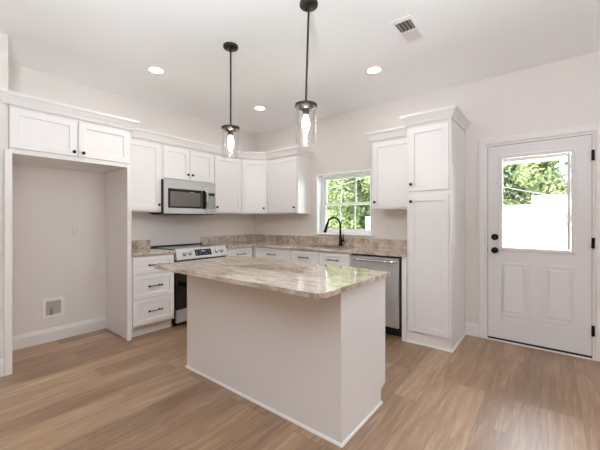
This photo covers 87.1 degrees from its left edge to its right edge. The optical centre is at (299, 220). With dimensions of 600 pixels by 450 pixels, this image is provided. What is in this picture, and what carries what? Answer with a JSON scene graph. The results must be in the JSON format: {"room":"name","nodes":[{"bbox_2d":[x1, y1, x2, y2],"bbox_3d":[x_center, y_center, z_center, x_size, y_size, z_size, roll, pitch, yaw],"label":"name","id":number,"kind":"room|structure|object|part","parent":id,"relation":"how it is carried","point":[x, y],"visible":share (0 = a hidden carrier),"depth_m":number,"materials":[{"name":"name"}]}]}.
{"room":"kitchen","nodes":[
{"label":"kitchen","id":0,"kind":"room"},
{"bbox_2d":[0,33,7,358],"bbox_3d":[-4.145,-0.129,0.893,0.610,2.792,4.838,0,0,38],"label":"wall","id":1,"kind":"structure","parent":0,"point":[3,37],"depth_m":2.57,"materials":[{"name":"white paint"}]},
{"bbox_2d":[0,359,3,376],"bbox_3d":[-3.908,1.197,0.688,0.016,0.140,4.811,0,0,38],"label":"baseboard","id":2,"kind":"structure","parent":1,"relation":"attached to","point":[1,360],"depth_m":2.56,"materials":[{"name":"white paint"}]},
{"bbox_2d":[8,63,254,335],"bbox_3d":[-1.892,-0.129,4.347,0.150,2.792,3.650,0,0,38],"label":"wall","id":3,"kind":"structure","parent":0,"point":[48,261],"depth_m":3.48,"materials":[{"name":"white paint"}]},
{"bbox_2d":[42,296,63,318],"bbox_3d":[-2.592,0.914,3.322,0.025,0.205,0.190,0,0,38],"label":"outlet box","id":4,"kind":"object","parent":3,"relation":"attached to","point":[51,307],"visible":1,"depth_m":3.32,"materials":[{"name":"white plastic"}]},
{"bbox_2d":[12,316,105,350],"bbox_3d":[-2.581,1.197,3.344,0.016,0.140,0.946,0,0,38],"label":"baseboard","id":5,"kind":"structure","parent":3,"relation":"attached to","point":[21,341],"depth_m":3.34,"materials":[{"name":"white paint"}]},
{"bbox_2d":[0,88,139,172],"bbox_3d":[-2.319,-0.806,3.132,0.686,0.496,1.115,0,0,38],"label":"upper cabinet","id":6,"kind":"object","parent":3,"relation":"attached to","point":[43,132],"visible":1,"depth_m":2.92,"materials":[{"name":"white paint"}]},
{"bbox_3d":[-2.243,-0.769,2.784,0.019,0.337,0.473,0,0,38],"label":"door","id":7,"kind":"part","parent":6,"relation":"part of","materials":[{"name":"white paint"}]},
{"bbox_3d":[-2.179,-1.005,3.021,0.328,0.098,1.115,0,0,38],"label":"crown","id":8,"kind":"part","parent":6,"relation":"part of","materials":[{"name":"white paint"}]},
{"bbox_3d":[-1.947,-0.769,3.158,0.019,0.337,0.464,0,0,38],"label":"door","id":9,"kind":"part","parent":6,"relation":"part of","materials":[{"name":"white paint"}]},
{"bbox_2d":[72,225,79,234],"bbox_3d":[-2.472,0.105,3.488,0.009,0.116,0.072,0,0,38],"label":"wall outlet","id":10,"kind":"object","parent":3,"relation":"attached to","point":[75,228],"visible":1,"depth_m":3.48,"materials":[{"name":"white plastic"}]},
{"bbox_2d":[131,240,149,248],"bbox_3d":[-2.115,0.302,3.926,0.020,0.102,0.498,0,0,38],"label":"backsplash","id":11,"kind":"structure","parent":3,"relation":"attached to","point":[135,244],"depth_m":4.02,"materials":[{"name":"stone"}]},
{"bbox_2d":[131,136,160,211],"bbox_3d":[-1.980,-0.567,3.813,0.372,0.923,0.484,0,0,38],"label":"upper cabinet","id":12,"kind":"object","parent":3,"relation":"attached to","point":[145,153],"visible":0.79,"depth_m":3.75,"materials":[{"name":"white paint"}]},
{"bbox_2d":[161,142,212,183],"bbox_3d":[-1.589,-0.772,4.306,0.372,0.512,0.770,0,0,38],"label":"upper cabinet","id":13,"kind":"object","parent":3,"relation":"attached to","point":[181,163],"visible":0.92,"depth_m":4.17,"materials":[{"name":"white paint"}]},
{"bbox_3d":[-1.590,-0.736,4.069,0.019,0.404,0.364,0,0,38],"label":"door","id":14,"kind":"part","parent":13,"relation":"part of","materials":[{"name":"white paint"}]},
{"bbox_2d":[149,179,215,214],"bbox_3d":[-1.559,-0.296,4.282,0.446,0.435,0.766,0,0,38],"label":"microwave","id":15,"kind":"object","parent":13,"relation":"attached to","point":[178,197],"visible":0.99,"depth_m":4.13,"materials":[{"name":"silver metal"}]},
{"bbox_3d":[-1.491,-0.300,4.129,0.028,0.426,0.612,0,0,38],"label":"door","id":16,"kind":"part","parent":15,"relation":"part of","materials":[{"name":"silver metal"}]},
{"bbox_3d":[-1.280,-0.282,4.329,0.067,0.295,0.023,0,0,38],"label":"handle","id":17,"kind":"part","parent":15,"relation":"part of","materials":[{"name":"silver metal"}]},
{"bbox_3d":[-1.253,-0.300,4.432,0.027,0.426,0.150,0,0,38],"label":"control panel","id":18,"kind":"part","parent":15,"relation":"part of","materials":[{"name":"silver metal"}]},
{"bbox_3d":[-1.359,-0.736,4.360,0.019,0.404,0.364,0,0,38],"label":"door","id":19,"kind":"part","parent":13,"relation":"part of","materials":[{"name":"white paint"}]},
{"bbox_2d":[213,153,240,213],"bbox_3d":[-1.188,-0.567,4.812,0.372,0.923,0.519,0,0,38],"label":"upper cabinet","id":20,"kind":"object","parent":3,"relation":"attached to","point":[226,169],"visible":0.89,"depth_m":4.71,"materials":[{"name":"white paint"}]},
{"bbox_2d":[0,0,599,134],"bbox_3d":[-0.318,-1.600,0.014,8.100,0.150,8.615,0,0,38],"label":"ceiling","id":21,"kind":"structure","parent":0,"point":[105,45],"depth_m":2.80,"materials":[{"name":"white paint"}]},
{"bbox_2d":[146,66,165,74],"bbox_3d":[-1.458,-1.521,3.199,0.184,0.007,0.184,0,0,38],"label":"recessed light","id":22,"kind":"object","parent":21,"relation":"in","point":[152,69],"visible":1,"depth_m":3.20,"materials":[{"name":"white paint"}]},
{"bbox_2d":[221,42,239,150],"bbox_3d":[-0.605,-1.034,2.756,0.160,0.982,0.160,0,0,-2],"label":"pendant light","id":23,"kind":"object","parent":21,"relation":"hanging from","point":[231,47],"visible":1,"depth_m":2.74,"materials":[{"name":"brown metal"}]},
{"bbox_3d":[-0.605,-1.161,2.756,0.015,0.687,0.015,0,0,38],"label":"rod","id":24,"kind":"part","parent":23,"relation":"part of","materials":[{"name":"brown metal"}]},
{"bbox_3d":[-0.605,-0.672,2.756,0.050,0.138,0.050,0,0,38],"label":"bulb","id":25,"kind":"part","parent":23,"relation":"part of","materials":[{"name":"white glass"}]},
{"bbox_2d":[253,106,266,110],"bbox_3d":[-0.542,-1.521,4.279,0.184,0.007,0.184,0,0,38],"label":"recessed light","id":26,"kind":"object","parent":21,"relation":"in","point":[260,108],"visible":1,"depth_m":4.29,"materials":[{"name":"white paint"}]},
{"bbox_2d":[294,0,317,134],"bbox_3d":[0.041,-1.034,2.216,0.160,0.982,0.160,0,0,38],"label":"pendant light","id":27,"kind":"object","parent":21,"relation":"hanging from","point":[308,6],"visible":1,"depth_m":2.20,"materials":[{"name":"brown metal"}]},
{"bbox_3d":[0.041,-0.672,2.216,0.050,0.138,0.050,0,0,38],"label":"bulb","id":28,"kind":"part","parent":27,"relation":"part of","materials":[{"name":"white glass"}]},
{"bbox_2d":[303,108,308,114],"bbox_3d":[0.041,-0.763,2.216,0.042,0.050,0.042,0,0,38],"label":"socket","id":29,"kind":"object","parent":27,"relation":"attached to","point":[305,110],"depth_m":2.20,"materials":[{"name":"grey metal"}]},
{"bbox_3d":[0.051,-1.161,2.215,0.035,0.687,0.015,0,0,2],"label":"rod","id":30,"kind":"part","parent":27,"relation":"part of","materials":[{"name":"brown metal"}]},
{"bbox_2d":[365,66,382,74],"bbox_3d":[0.750,-1.521,3.199,0.184,0.007,0.184,0,0,38],"label":"recessed light","id":31,"kind":"object","parent":21,"relation":"in","point":[371,70],"visible":1,"depth_m":3.20,"materials":[{"name":"white paint"}]},
{"bbox_2d":[390,15,425,44],"bbox_3d":[0.872,-1.519,2.532,0.154,0.010,0.382,0,0,38],"label":"ceiling vent","id":32,"kind":"object","parent":21,"relation":"in","point":[411,33],"visible":1,"depth_m":2.52,"materials":[{"name":"white plastic"}]},
{"bbox_2d":[0,321,599,449],"bbox_3d":[-0.318,1.327,0.014,8.100,0.120,8.615,0,0,38],"label":"floor","id":33,"kind":"structure","parent":0,"point":[101,389],"depth_m":2.16,"materials":[{"name":"brown wood"}]},
{"bbox_2d":[4,149,11,375],"bbox_3d":[-2.629,0.342,2.776,0.613,1.850,0.049,0,0,38],"label":"end panel","id":34,"kind":"object","parent":33,"relation":"on","point":[7,153],"visible":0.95,"depth_m":2.58,"materials":[{"name":"white paint"}]},
{"bbox_2d":[105,167,130,340],"bbox_3d":[-2.045,0.355,3.524,0.628,1.824,0.043,0,0,38],"label":"end panel","id":35,"kind":"object","parent":33,"relation":"on","point":[117,183],"visible":1,"depth_m":3.51,"materials":[{"name":"white paint"}]},
{"bbox_2d":[131,253,173,337],"bbox_3d":[-1.863,0.825,3.724,0.667,0.884,0.491,0,0,38],"label":"base cabinet","id":36,"kind":"object","parent":33,"relation":"on","point":[152,289],"visible":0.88,"depth_m":3.52,"materials":[{"name":"white paint"}]},
{"bbox_3d":[-1.639,1.001,3.547,0.019,0.276,0.465,0,0,38],"label":"drawer","id":37,"kind":"part","parent":36,"relation":"part of","materials":[{"name":"white paint"}]},
{"bbox_3d":[-1.639,0.725,3.547,0.019,0.260,0.465,0,0,38],"label":"drawer","id":38,"kind":"part","parent":36,"relation":"part of","materials":[{"name":"white paint"}]},
{"bbox_3d":[-1.639,0.493,3.547,0.019,0.188,0.465,0,0,38],"label":"drawer","id":39,"kind":"part","parent":36,"relation":"part of","materials":[{"name":"white paint"}]},
{"bbox_2d":[131,240,175,256],"bbox_3d":[-1.869,0.317,3.732,0.646,0.132,0.498,0,0,38],"label":"countertop","id":40,"kind":"structure","parent":36,"relation":"on","point":[138,247],"depth_m":3.72,"materials":[{"name":"brown stone"}]},
{"bbox_2d":[151,243,228,324],"bbox_3d":[-1.448,0.800,4.204,0.677,0.934,0.760,0,0,38],"label":"range","id":41,"kind":"object","parent":33,"relation":"on","point":[192,251],"visible":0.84,"depth_m":3.84,"materials":[{"name":"silver metal"}]},
{"bbox_3d":[-1.699,0.352,4.402,0.036,0.039,0.756,0,0,38],"label":"trim","id":42,"kind":"part","parent":41,"relation":"part of","materials":[{"name":"black plastic"}]},
{"bbox_3d":[-1.243,1.147,4.043,0.035,0.150,0.747,0,0,38],"label":"storage drawer","id":43,"kind":"part","parent":41,"relation":"part of","materials":[{"name":"silver metal"}]},
{"bbox_2d":[151,244,221,249],"bbox_3d":[-1.486,0.349,4.234,0.574,0.006,0.760,0,0,38],"label":"cooktop","id":44,"kind":"object","parent":41,"relation":"in","point":[177,246],"depth_m":4.17,"materials":[{"name":"grey"}]},
{"bbox_3d":[-1.244,0.777,4.042,0.035,0.570,0.750,0,0,38],"label":"oven door","id":45,"kind":"part","parent":41,"relation":"part of","materials":[{"name":"black glass"}]},
{"bbox_3d":[-1.243,0.408,4.041,0.087,0.135,0.756,0,0,38],"label":"control panel","id":46,"kind":"part","parent":41,"relation":"part of","materials":[{"name":"silver metal"}]},
{"bbox_2d":[226,246,251,256],"bbox_3d":[-1.080,0.825,4.711,0.667,0.884,0.477,0,0,38],"label":"base cabinet","id":47,"kind":"object","parent":33,"relation":"on","point":[241,251],"visible":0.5,"depth_m":4.52,"materials":[{"name":"white paint"}]},
{"bbox_2d":[252,246,255,256],"bbox_3d":[-0.732,0.825,5.173,0.636,0.884,0.609,0,0,38],"label":"base cabinet","id":48,"kind":"object","parent":33,"relation":"on","point":[253,247],"visible":0.06,"depth_m":4.75,"materials":[{"name":"white paint"}]},
{"bbox_2d":[256,246,291,260],"bbox_3d":[-0.220,0.825,4.731,0.708,0.884,0.667,0,0,38],"label":"base cabinet","id":49,"kind":"object","parent":33,"relation":"on","point":[261,252],"visible":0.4,"depth_m":4.47,"materials":[{"name":"white paint"}]},
{"bbox_2d":[185,275,384,447],"bbox_3d":[-0.177,0.825,2.498,1.566,0.884,0.654,0,0,38],"label":"kitchen island","id":50,"kind":"object","parent":33,"relation":"on","point":[318,365],"visible":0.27,"depth_m":2.05,"materials":[{"name":"white paint"}]},
{"bbox_2d":[155,256,389,298],"bbox_3d":[-0.268,0.368,2.356,1.624,0.030,0.872,0,0,38],"label":"island countertop","id":51,"kind":"structure","parent":50,"relation":"on","point":[302,279],"depth_m":2.06,"materials":[{"name":"brown stone"}]},
{"bbox_3d":[-0.209,1.259,2.458,1.566,0.016,0.552,0,0,38],"label":"shoe molding","id":52,"kind":"part","parent":50,"relation":"part of","materials":[{"name":"white paint"}]},
{"bbox_2d":[292,249,350,266],"bbox_3d":[0.417,0.825,4.226,0.912,0.884,0.667,0,0,38],"label":"base cabinet","id":53,"kind":"object","parent":33,"relation":"on","point":[309,256],"visible":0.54,"depth_m":3.97,"materials":[{"name":"white paint"}]},
{"bbox_2d":[200,234,406,256],"bbox_3d":[0.004,0.312,4.259,2.927,0.142,1.127,0,0,38],"label":"countertop","id":54,"kind":"structure","parent":53,"relation":"on","point":[384,247],"depth_m":4.49,"materials":[{"name":"brown stone"}]},
{"bbox_2d":[323,217,344,245],"bbox_3d":[0.460,0.150,4.346,0.319,0.406,0.085,0,0,-21],"label":"faucet","id":55,"kind":"object","parent":54,"relation":"on","point":[341,240],"visible":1,"depth_m":4.37,"materials":[{"name":"black metal"}]},
{"bbox_3d":[0.467,0.085,4.350,0.249,0.276,0.029,0,0,-29],"label":"spout","id":56,"kind":"part","parent":55,"relation":"part of","materials":[{"name":"black metal"}]},
{"bbox_2d":[351,253,401,336],"bbox_3d":[1.005,0.826,3.737,0.612,0.878,0.666,0,0,38],"label":"dishwasher","id":57,"kind":"object","parent":33,"relation":"on","point":[393,283],"visible":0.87,"depth_m":3.41,"materials":[{"name":"silver metal"}]},
{"bbox_3d":[0.814,0.445,3.499,0.538,0.024,0.056,0,0,38],"label":"handle","id":58,"kind":"part","parent":57,"relation":"part of","materials":[{"name":"silver metal"}]},
{"bbox_3d":[1.041,1.214,3.783,0.604,0.102,0.490,0,0,38],"label":"toe panel","id":59,"kind":"part","parent":57,"relation":"part of","materials":[{"name":"black plastic"}]},
{"bbox_2d":[402,257,406,340],"bbox_3d":[1.279,0.825,3.550,0.048,0.884,0.598,0,0,38],"label":"strip","id":60,"kind":"object","parent":33,"relation":"on","point":[404,259],"visible":0.36,"depth_m":3.31,"materials":[{"name":"white paint"}]},
{"bbox_2d":[399,105,469,352],"bbox_3d":[1.458,0.091,3.388,0.543,2.351,0.686,0,0,38],"label":"pantry cabinet","id":61,"kind":"object","parent":33,"relation":"on","point":[435,137],"visible":1,"depth_m":3.17,"materials":[{"name":"white paint"}]},
{"bbox_3d":[1.286,-0.629,3.173,0.390,0.652,0.019,0,0,38],"label":"door","id":62,"kind":"part","parent":61,"relation":"part of","materials":[{"name":"white paint"}]},
{"bbox_3d":[1.286,0.442,3.173,0.390,1.401,0.019,0,0,38],"label":"door","id":63,"kind":"part","parent":61,"relation":"part of","materials":[{"name":"white paint"}]},
{"bbox_3d":[1.458,-1.035,3.388,0.543,0.098,0.686,0,0,38],"label":"crown","id":64,"kind":"part","parent":61,"relation":"part of","materials":[{"name":"white paint"}]},
{"bbox_3d":[1.478,1.258,3.401,0.446,0.018,0.608,0,0,38],"label":"shoe molding","id":65,"kind":"part","parent":61,"relation":"part of","materials":[{"name":"white paint"}]},
{"bbox_2d":[255,51,599,323],"bbox_3d":[2.289,-0.129,3.304,7.700,2.792,0.210,0,0,38],"label":"wall","id":66,"kind":"structure","parent":0,"point":[564,93],"depth_m":3.50,"materials":[{"name":"white paint"}]},
{"bbox_2d":[241,158,266,214],"bbox_3d":[-0.742,-0.567,5.181,0.613,0.923,0.609,0,0,38],"label":"upper cabinet","id":67,"kind":"object","parent":66,"relation":"attached to","point":[253,171],"visible":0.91,"depth_m":4.95,"materials":[{"name":"white paint"}]},
{"bbox_2d":[267,154,310,213],"bbox_3d":[-0.187,-0.567,4.893,0.618,0.923,0.372,0,0,38],"label":"upper cabinet","id":68,"kind":"object","parent":66,"relation":"attached to","point":[289,176],"visible":0.94,"depth_m":4.74,"materials":[{"name":"white paint"}]},
{"bbox_2d":[131,127,313,158],"bbox_3d":[-1.002,-1.017,4.438,2.509,0.098,0.768,0,0,-27],"label":"crown molding","id":69,"kind":"structure","parent":68,"relation":"attached to","point":[137,132],"depth_m":4.48,"materials":[{"name":"white paint"}]},
{"bbox_3d":[-0.278,-0.530,4.777,0.586,0.815,0.019,0,0,38],"label":"door","id":70,"kind":"part","parent":68,"relation":"part of","materials":[{"name":"white paint"}]},
{"bbox_2d":[200,234,406,248],"bbox_3d":[0.004,0.297,4.259,2.927,0.112,1.127,0,0,38],"label":"backsplash","id":71,"kind":"structure","parent":66,"relation":"attached to","point":[365,242],"depth_m":4.77,"materials":[{"name":"stone"}]},
{"bbox_2d":[313,172,373,235],"bbox_3d":[0.655,-0.239,4.574,0.978,0.902,0.230,0,0,38],"label":"window","id":72,"kind":"structure","parent":66,"relation":"in","point":[347,232],"depth_m":4.68,"materials":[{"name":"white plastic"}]},
{"bbox_3d":[0.633,0.202,4.546,0.978,0.020,0.160,0,0,38],"label":"sill","id":73,"kind":"part","parent":72,"relation":"part of","materials":[{"name":"white paint"}]},
{"bbox_3d":[0.696,-0.051,4.625,0.812,0.426,0.028,0,0,38],"label":"sash","id":74,"kind":"part","parent":72,"relation":"part of","materials":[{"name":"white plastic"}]},
{"bbox_3d":[0.714,-0.442,4.649,0.812,0.426,0.028,0,0,38],"label":"sash","id":75,"kind":"part","parent":72,"relation":"part of","materials":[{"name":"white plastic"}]},
{"bbox_2d":[317,169,370,234],"bbox_3d":[0.641,-0.249,4.557,0.888,0.882,0.132,0,0,38],"label":"trim","id":76,"kind":"structure","parent":66,"relation":"attached to","point":[319,177],"depth_m":4.78,"materials":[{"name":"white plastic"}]},
{"bbox_2d":[365,126,406,209],"bbox_3d":[1.147,-0.600,3.820,0.588,0.933,0.397,0,0,38],"label":"upper cabinet","id":77,"kind":"object","parent":66,"relation":"attached to","point":[389,146],"visible":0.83,"depth_m":3.71,"materials":[{"name":"white paint"}]},
{"bbox_3d":[1.125,-1.017,3.836,0.534,0.098,0.397,0,0,38],"label":"crown","id":78,"kind":"part","parent":77,"relation":"part of","materials":[{"name":"white paint"}]},
{"bbox_3d":[1.081,-0.544,3.700,0.490,0.787,0.019,0,0,38],"label":"door","id":79,"kind":"part","parent":77,"relation":"part of","materials":[{"name":"white paint"}]},
{"bbox_2d":[386,224,390,232],"bbox_3d":[1.140,0.102,4.075,0.072,0.116,0.009,0,0,38],"label":"wall outlet","id":80,"kind":"object","parent":66,"relation":"attached to","point":[388,226],"visible":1,"depth_m":4.07,"materials":[{"name":"white plastic"}]},
{"bbox_2d":[465,322,477,336],"bbox_3d":[1.891,1.197,3.475,0.131,0.140,0.016,0,0,38],"label":"baseboard","id":81,"kind":"structure","parent":66,"relation":"attached to","point":[471,329],"depth_m":3.47,"materials":[{"name":"white paint"}]},
{"bbox_2d":[503,153,565,164],"bbox_3d":[2.331,-0.613,3.157,0.508,0.062,0.016,0,0,38],"label":"raised blind","id":82,"kind":"object","parent":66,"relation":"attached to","point":[536,157],"depth_m":3.15,"materials":[{"name":"white plastic"}]},
{"bbox_2d":[478,123,599,361],"bbox_3d":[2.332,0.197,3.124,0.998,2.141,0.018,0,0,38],"label":"trim","id":83,"kind":"structure","parent":66,"relation":"attached to","point":[592,127],"depth_m":3.15,"materials":[{"name":"white paint"}]},
{"bbox_2d":[485,337,594,360],"bbox_3d":[2.382,1.262,3.187,0.866,0.011,0.178,0,0,38],"label":"threshold","id":84,"kind":"object","parent":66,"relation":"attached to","point":[485,337],"depth_m":3.10,"materials":[{"name":"white paint"}]},
{"bbox_2d":[487,134,594,357],"bbox_3d":[2.342,0.233,3.124,0.846,2.045,0.119,0,0,38],"label":"door","id":85,"kind":"structure","parent":66,"relation":"in","point":[540,298],"depth_m":3.08,"materials":[{"name":"white paint"}]},
{"bbox_3d":[2.047,0.315,3.324,0.066,0.066,0.067,0,0,38],"label":"knob","id":86,"kind":"part","parent":85,"relation":"part of","materials":[{"name":"black metal"}]},
{"bbox_3d":[2.199,0.717,3.250,0.249,0.554,0.018,0,0,38],"label":"raised panel","id":87,"kind":"part","parent":85,"relation":"part of","materials":[{"name":"white paint"}]},
{"bbox_3d":[2.346,-0.183,3.152,0.616,1.000,0.069,0,0,38],"label":"glass frame","id":88,"kind":"part","parent":85,"relation":"part of","materials":[{"name":"white paint"}]},
{"bbox_3d":[2.485,0.717,3.023,0.249,0.554,0.018,0,0,38],"label":"raised panel","id":89,"kind":"part","parent":85,"relation":"part of","materials":[{"name":"white paint"}]},
{"label":"outside","id":90,"kind":"structure","parent":0,"visible":0},
{"bbox_3d":[17.903,1.462,29.202,80.000,0.110,59.800,0,0,38],"label":"ground","id":91,"kind":"structure","parent":90,"visible":0},
{"bbox_2d":[327,176,369,229],"bbox_3d":[1.953,-1.220,12.326,2.767,5.261,2.938,0,0,-12],"label":"tree","id":92,"kind":"object","parent":91,"relation":"on","point":[363,185],"visible":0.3,"depth_m":11.66,"materials":[{"name":"green plant"}]},
{"bbox_2d":[330,197,369,229],"bbox_3d":[4.163,-2.316,17.821,5.362,7.450,5.365,0,0,-22],"label":"tree","id":93,"kind":"object","parent":91,"relation":"on","point":[364,209],"visible":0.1,"depth_m":16.55,"materials":[{"name":"green plant"}]},
{"bbox_2d":[366,217,369,229],"bbox_3d":[2.556,0.647,9.399,1.250,1.520,0.135,0,0,38],"label":"fence","id":94,"kind":"object","parent":91,"relation":"on","point":[367,218],"visible":0.13,"depth_m":9.72,"materials":[{"name":"white paint"}]},
{"bbox_2d":[503,205,531,247],"bbox_3d":[4.176,0.527,8.115,2.876,1.760,0.135,0,0,38],"label":"fence","id":95,"kind":"object","parent":91,"relation":"on","point":[513,233],"visible":0.25,"depth_m":7.35,"materials":[{"name":"white paint"}]},
{"bbox_3d":[4.176,-0.338,8.115,2.876,0.030,0.135,0,0,38],"label":"rail","id":96,"kind":"part","parent":95,"relation":"part of","materials":[{"name":"white paint"}]},
{"bbox_2d":[503,161,566,244],"bbox_3d":[10.172,-2.383,15.523,4.596,7.634,4.281,0,0,38],"label":"tree","id":97,"kind":"object","parent":91,"relation":"on","point":[509,171],"visible":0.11,"depth_m":14.59,"materials":[{"name":"green plant"}]},
{"bbox_2d":[503,153,570,244],"bbox_3d":[8.246,-1.450,10.621,2.639,5.720,2.914,0,0,-12],"label":"tree","id":98,"kind":"object","parent":91,"relation":"on","point":[541,178],"visible":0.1,"depth_m":10.05,"materials":[{"name":"green plant"}]},
{"bbox_2d":[532,194,570,249],"bbox_3d":[6.724,0.422,6.096,3.618,1.970,0.135,0,0,38],"label":"fence","id":99,"kind":"object","parent":91,"relation":"on","point":[555,212],"visible":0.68,"depth_m":6.97,"materials":[{"name":"white paint"}]},
{"bbox_3d":[6.724,-0.548,6.096,3.618,0.030,0.135,0,0,38],"label":"rail","id":100,"kind":"part","parent":99,"relation":"part of","materials":[{"name":"white paint"}]}
]}

